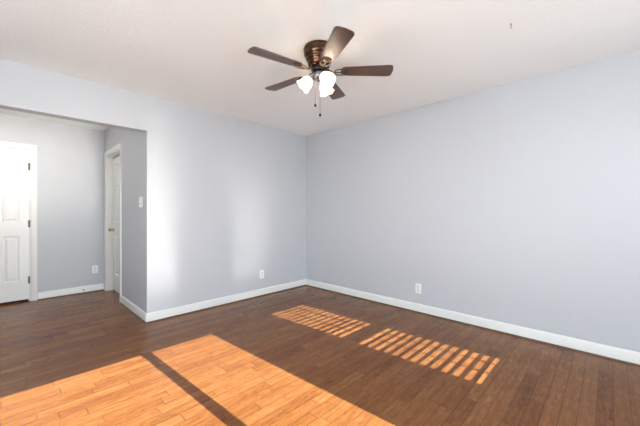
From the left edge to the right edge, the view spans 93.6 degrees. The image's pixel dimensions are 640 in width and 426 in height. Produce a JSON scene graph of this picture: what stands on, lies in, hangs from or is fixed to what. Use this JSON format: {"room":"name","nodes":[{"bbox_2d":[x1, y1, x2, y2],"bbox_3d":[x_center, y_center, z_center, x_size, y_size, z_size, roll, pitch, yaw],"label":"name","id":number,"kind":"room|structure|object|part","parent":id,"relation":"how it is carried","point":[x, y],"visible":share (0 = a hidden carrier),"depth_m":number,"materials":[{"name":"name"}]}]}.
{"room":"empty living room","nodes":[
{"label":"empty living room","id":0,"kind":"room"},
{"bbox_2d":[0,114,104,299],"bbox_3d":[-4.229,-0.041,3.750,0.120,2.440,2.771,0,0,44],"label":"wall","id":1,"kind":"structure","parent":0,"point":[70,159],"depth_m":4.29,"materials":[{"name":"grey paint"}]},
{"bbox_2d":[0,141,36,302],"bbox_3d":[-4.112,0.132,3.828,0.182,2.095,0.735,0,0,44],"label":"door","id":2,"kind":"structure","parent":1,"relation":"in","point":[18,166],"depth_m":3.95,"materials":[{"name":"white wood"}]},
{"bbox_2d":[38,283,103,299],"bbox_3d":[-3.566,1.123,4.344,0.013,0.091,0.755,0,0,44],"label":"baseboard","id":3,"kind":"structure","parent":1,"relation":"attached to","point":[46,294],"depth_m":4.31,"materials":[{"name":"white wood"}]},
{"bbox_2d":[92,265,97,272],"bbox_3d":[-3.392,0.849,4.527,0.010,0.116,0.072,0,0,44],"label":"wall outlet","id":4,"kind":"object","parent":1,"relation":"attached to","point":[94,268],"visible":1,"depth_m":4.53,"materials":[{"name":"white plastic"}]},
{"bbox_2d":[105,127,142,309],"bbox_3d":[-2.585,-0.041,4.007,1.893,2.440,0.120,0,0,44],"label":"wall","id":5,"kind":"structure","parent":0,"point":[132,141],"depth_m":3.63,"materials":[{"name":"grey paint"}]},
{"bbox_2d":[104,143,121,296],"bbox_3d":[-2.912,0.130,4.311,0.953,2.099,0.136,0,0,44],"label":"door","id":6,"kind":"structure","parent":5,"relation":"in","point":[112,162],"depth_m":4.55,"materials":[{"name":"white wood"}]},
{"bbox_3d":[-2.880,0.167,4.344,0.795,2.000,0.033,0,0,44],"label":"panel","id":7,"kind":"part","parent":6,"relation":"part of","materials":[{"name":"white paint"}]},
{"bbox_2d":[120,295,146,322],"bbox_3d":[-2.231,1.123,3.574,1.047,0.091,0.013,0,0,44],"label":"baseboard","id":8,"kind":"structure","parent":5,"relation":"attached to","point":[139,312],"depth_m":3.52,"materials":[{"name":"white wood"}]},
{"bbox_2d":[139,197,142,206],"bbox_3d":[-2.011,-0.121,3.361,0.116,0.116,0.016,0,0,44],"label":"light switch","id":9,"kind":"object","parent":5,"relation":"attached to","point":[140,198],"visible":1,"depth_m":3.34,"materials":[{"name":"white plastic"}]},
{"bbox_2d":[0,58,305,312],"bbox_3d":[-2.006,-0.041,3.158,0.120,2.440,5.000,0,0,44],"label":"wall","id":10,"kind":"structure","parent":0,"point":[224,197],"depth_m":3.63,"materials":[{"name":"grey paint"}]},
{"bbox_2d":[145,279,305,323],"bbox_3d":[-1.044,1.123,4.062,0.013,0.091,2.362,0,0,44],"label":"baseboard","id":11,"kind":"structure","parent":10,"relation":"attached to","point":[174,311],"depth_m":3.79,"materials":[{"name":"white wood"}]},
{"bbox_2d":[260,270,263,278],"bbox_3d":[-0.831,0.877,4.286,0.010,0.116,0.072,0,0,44],"label":"wall outlet","id":12,"kind":"object","parent":10,"relation":"attached to","point":[261,271],"visible":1,"depth_m":4.28,"materials":[{"name":"white plastic"}]},
{"bbox_2d":[0,286,639,425],"bbox_3d":[-1.157,1.239,2.340,7.863,0.120,5.300,0,0,44],"label":"floor","id":13,"kind":"structure","parent":0,"point":[303,355],"depth_m":2.23,"materials":[{"name":"brown wood"}]},
{"bbox_2d":[0,0,639,135],"bbox_3d":[-1.157,-1.321,2.340,7.863,0.120,5.300,0,0,44],"label":"ceiling","id":14,"kind":"structure","parent":0,"point":[192,53],"depth_m":2.25,"materials":[{"name":"paint"}]},
{"bbox_2d":[247,26,392,116],"bbox_3d":[-0.034,-1.000,2.308,1.062,0.522,1.076,0,0,44],"label":"ceiling fan","id":15,"kind":"object","parent":14,"relation":"hanging from","point":[319,55],"visible":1,"depth_m":2.23,"materials":[{"name":"brown wood"}]},
{"bbox_3d":[-0.305,-1.083,2.095,0.395,0.006,0.132,0,9,-34],"label":"blade","id":16,"kind":"part","parent":15,"relation":"part of","materials":[{"name":"brown wood"}]},
{"bbox_3d":[-0.294,-1.083,2.521,0.395,0.006,0.132,0,9,38],"label":"blade","id":17,"kind":"part","parent":15,"relation":"part of","materials":[{"name":"brown wood"}]},
{"bbox_3d":[-0.126,-0.981,2.299,0.122,0.125,0.122,0,0,44],"label":"lamp shade","id":18,"kind":"part","parent":15,"relation":"part of","materials":[{"name":"white glass"}]},
{"bbox_3d":[0.040,-1.000,2.218,0.061,0.062,0.052,0,0,44],"label":"light bulb","id":19,"kind":"part","parent":15,"relation":"part of","materials":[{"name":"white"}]},
{"bbox_3d":[0.047,-0.981,2.400,0.117,0.125,0.122,0,0,44],"label":"lamp shade","id":20,"kind":"part","parent":15,"relation":"part of","materials":[{"name":"white glass"}]},
{"bbox_3d":[0.046,-0.981,2.199,0.122,0.125,0.117,0,0,44],"label":"lamp shade","id":21,"kind":"part","parent":15,"relation":"part of","materials":[{"name":"white glass"}]},
{"bbox_3d":[0.115,-1.083,2.642,0.132,0.006,0.395,-10,-3,19],"label":"blade","id":22,"kind":"part","parent":15,"relation":"part of","materials":[{"name":"brown wood"}]},
{"bbox_3d":[0.097,-1.083,1.952,0.132,0.006,0.395,9,-3,-16],"label":"blade","id":23,"kind":"part","parent":15,"relation":"part of","materials":[{"name":"brown wood"}]},
{"bbox_3d":[0.356,-1.083,2.290,0.395,0.006,0.132,0,-9,1],"label":"blade","id":24,"kind":"part","parent":15,"relation":"part of","materials":[{"name":"brown wood"}]},
{"bbox_2d":[306,50,639,352],"bbox_3d":[1.588,-0.041,3.251,5.170,2.440,0.120,0,0,44],"label":"wall","id":25,"kind":"structure","parent":0,"point":[517,203],"depth_m":2.97,"materials":[{"name":"grey paint"}]},
{"bbox_2d":[415,283,420,293],"bbox_3d":[1.167,0.896,3.567,0.072,0.116,0.010,0,0,44],"label":"wall outlet","id":26,"kind":"object","parent":25,"relation":"attached to","point":[417,286],"visible":1,"depth_m":3.57,"materials":[{"name":"white plastic"}]},
{"bbox_2d":[306,279,639,365],"bbox_3d":[1.531,1.123,3.214,4.900,0.091,0.013,0,0,44],"label":"baseboard","id":27,"kind":"structure","parent":25,"relation":"attached to","point":[587,346],"depth_m":2.96,"materials":[{"name":"white wood"}]}
]}

